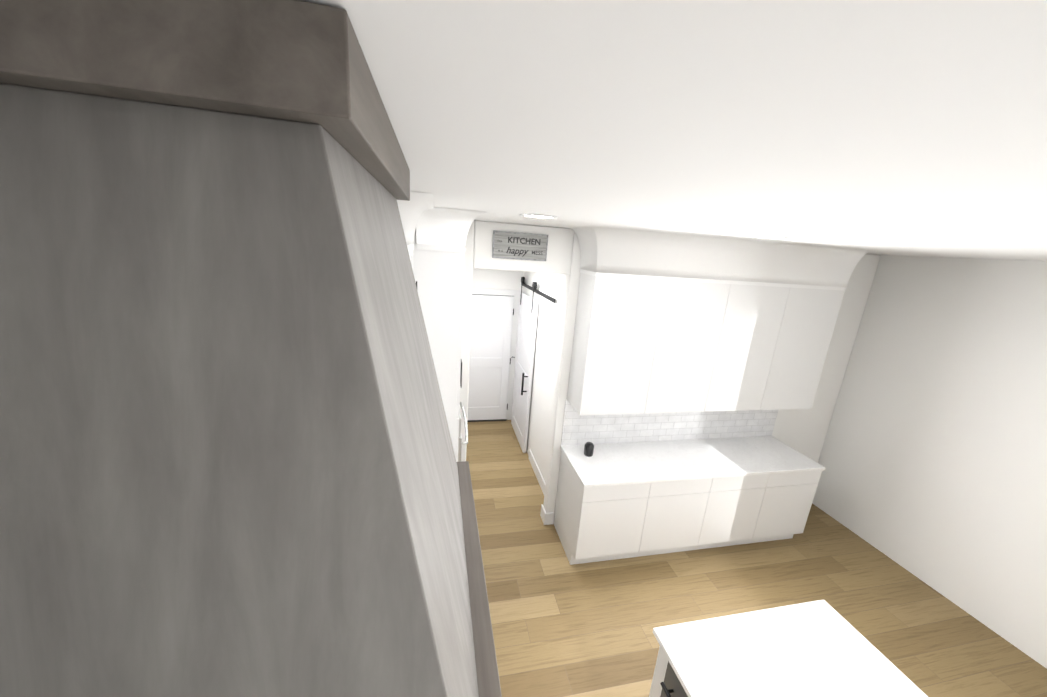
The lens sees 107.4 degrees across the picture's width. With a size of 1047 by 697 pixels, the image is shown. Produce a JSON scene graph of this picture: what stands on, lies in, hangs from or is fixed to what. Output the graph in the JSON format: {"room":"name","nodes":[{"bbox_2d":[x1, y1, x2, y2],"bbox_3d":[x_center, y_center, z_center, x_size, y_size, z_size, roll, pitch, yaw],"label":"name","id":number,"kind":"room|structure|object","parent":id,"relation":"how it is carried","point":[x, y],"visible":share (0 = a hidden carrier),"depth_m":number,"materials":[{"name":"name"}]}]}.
{"room":"kitchen","nodes":[
{"label":"kitchen","id":0,"kind":"room"},
{"bbox_2d":[472,268,565,483],"bbox_3d":[-0.376,0.178,4.835,1.300,2.670,2.450,1,15,-13],"label":"wall","id":1,"kind":"structure","parent":0,"point":[548,327],"depth_m":4.67,"materials":[{"name":"white paint"}]},
{"bbox_2d":[529,449,553,524],"bbox_3d":[-0.442,1.428,5.053,1.102,0.140,2.484,1,15,-13],"label":"baseboard","id":2,"kind":"structure","parent":1,"relation":"attached to","point":[547,518],"depth_m":4.50,"materials":[{"name":"white wood"}]},
{"bbox_2d":[459,220,879,521],"bbox_3d":[1.163,0.404,3.879,5.000,2.950,0.120,1,15,-13],"label":"wall","id":3,"kind":"structure","parent":0,"point":[803,431],"depth_m":3.71,"materials":[{"name":"white paint"}]},
{"bbox_2d":[397,191,486,251],"bbox_3d":[-0.322,-0.321,0.928,0.769,0.228,4.404,1,15,-13],"label":"crown molding","id":4,"kind":"structure","parent":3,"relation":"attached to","point":[427,224],"depth_m":2.17,"materials":[{"name":"white wood"}]},
{"bbox_2d":[492,230,547,260],"bbox_3d":[-0.026,-0.845,3.179,0.460,0.215,0.018,1,15,-13],"label":"kitchen sign","id":5,"kind":"object","parent":3,"relation":"attached to","point":[518,245],"visible":1,"depth_m":3.17,"materials":[{"name":"grey wood"}]},
{"bbox_2d":[561,400,778,444],"bbox_3d":[1.598,0.735,4.001,2.490,0.480,0.009,1,15,-13],"label":"tile backsplash","id":6,"kind":"structure","parent":3,"relation":"attached to","point":[577,429],"depth_m":3.98,"materials":[{"name":"white tile"}]},
{"bbox_2d":[567,227,871,414],"bbox_3d":[1.660,-0.182,3.496,2.616,1.548,0.491,1,15,-13],"label":"upper cabinet","id":7,"kind":"object","parent":3,"relation":"attached to","point":[667,323],"visible":1,"depth_m":3.35,"materials":[{"name":"white wood"}]},
{"bbox_2d":[300,0,1046,260],"bbox_3d":[1.742,-0.467,1.392,5.240,0.100,4.570,1,15,-13],"label":"ceiling","id":8,"kind":"structure","parent":0,"point":[901,127],"depth_m":0.45,"materials":[{"name":"white paint"}]},
{"bbox_2d":[520,214,557,218],"bbox_3d":[0.085,-0.737,2.150,0.215,0.006,0.215,16,19,36],"label":"recessed light","id":9,"kind":"object","parent":8,"relation":"in","point":[553,217],"depth_m":2.12,"materials":[{"name":"white paint"}]},
{"bbox_2d":[751,236,788,238],"bbox_3d":[1.596,-0.719,2.495,0.215,0.006,0.215,16,19,36],"label":"recessed light","id":10,"kind":"object","parent":8,"relation":"in","point":[768,237],"depth_m":2.47,"materials":[{"name":"white paint"}]},
{"bbox_2d":[466,420,1046,696],"bbox_3d":[1.247,2.274,2.741,5.300,0.050,8.600,1,15,-13],"label":"floor","id":11,"kind":"structure","parent":0,"point":[562,626],"depth_m":3.27,"materials":[{"name":"brown wood"}]},
{"bbox_2d":[413,243,467,461],"bbox_3d":[-0.812,0.608,2.967,0.744,2.750,0.864,1,15,-13],"label":"tall cabinet","id":12,"kind":"object","parent":11,"relation":"on","point":[438,276],"visible":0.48,"depth_m":2.35,"materials":[{"name":"painted wood"},{"name":"black metal"}]},
{"bbox_2d":[553,450,648,564],"bbox_3d":[0.712,1.494,3.688,0.620,0.884,0.630,1,15,-13],"label":"base cabinet","id":13,"kind":"object","parent":11,"relation":"on","point":[597,524],"depth_m":3.41,"materials":[{"name":"white wood"}]},
{"bbox_2d":[560,436,824,487],"bbox_3d":[1.647,1.067,3.766,2.492,0.030,0.650,1,15,-13],"label":"countertop","id":14,"kind":"structure","parent":13,"relation":"on","point":[614,464],"depth_m":3.69,"materials":[{"name":"stone"}]},
{"bbox_2d":[584,442,593,456],"bbox_3d":[0.618,0.948,3.633,0.090,0.122,0.090,1,15,-13],"label":"jar","id":15,"kind":"object","parent":14,"relation":"on","point":[588,449],"visible":1,"depth_m":3.60,"materials":[{"name":"black ceramic"}]},
{"bbox_2d":[649,646,687,696],"bbox_3d":[1.353,2.169,1.362,1.110,0.884,1.820,1,15,-13],"label":"kitchen island","id":16,"kind":"object","parent":11,"relation":"on","point":[666,682],"visible":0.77,"depth_m":1.94,"materials":[{"name":"white wood"}]},
{"bbox_2d":[653,600,927,696],"bbox_3d":[1.415,1.728,1.250,1.110,0.030,1.880,1,15,-13],"label":"island countertop","id":17,"kind":"structure","parent":16,"relation":"on","point":[821,648],"depth_m":1.90,"materials":[{"name":"stone"}]},
{"bbox_2d":[637,478,712,556],"bbox_3d":[1.316,1.501,3.826,0.620,0.884,0.630,1,15,-13],"label":"base cabinet","id":18,"kind":"object","parent":11,"relation":"on","point":[675,510],"depth_m":3.51,"materials":[{"name":"white wood"}]},
{"bbox_2d":[697,474,768,549],"bbox_3d":[1.921,1.509,3.964,0.620,0.884,0.630,1,15,-13],"label":"base cabinet","id":19,"kind":"object","parent":11,"relation":"on","point":[733,506],"depth_m":3.65,"materials":[{"name":"white wood"}]},
{"bbox_2d":[753,470,821,542],"bbox_3d":[2.525,1.516,4.103,0.620,0.884,0.630,1,15,-13],"label":"base cabinet","id":20,"kind":"object","parent":11,"relation":"on","point":[786,504],"depth_m":3.79,"materials":[{"name":"white wood"}]},
{"bbox_2d":[812,255,1046,668],"bbox_3d":[4.130,1.032,2.358,0.120,2.950,4.570,1,15,-13],"label":"wall","id":21,"kind":"structure","parent":0,"point":[932,460],"depth_m":3.42,"materials":[{"name":"white paint"}]},
{"bbox_3d":[-0.716,1.158,0.570,0.120,2.950,5.950,1,15,-13],"label":"wall","id":22,"kind":"structure","parent":0,"visible":0},
{"bbox_2d":[0,0,501,696],"bbox_3d":[-0.364,0.204,0.741,0.616,1.148,1.042,1,15,-13],"label":"range hood","id":23,"kind":"object","parent":22,"relation":"attached to","point":[230,466],"visible":1,"depth_m":0.32,"materials":[{"name":"grey wood"}]},
{"bbox_2d":[409,250,416,286],"bbox_3d":[-0.769,0.170,2.033,0.400,1.415,0.673,1,15,-13],"label":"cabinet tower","id":24,"kind":"object","parent":22,"relation":"attached to","point":[411,255],"visible":0.06,"depth_m":2.16,"materials":[{"name":"white wood"}]}
]}

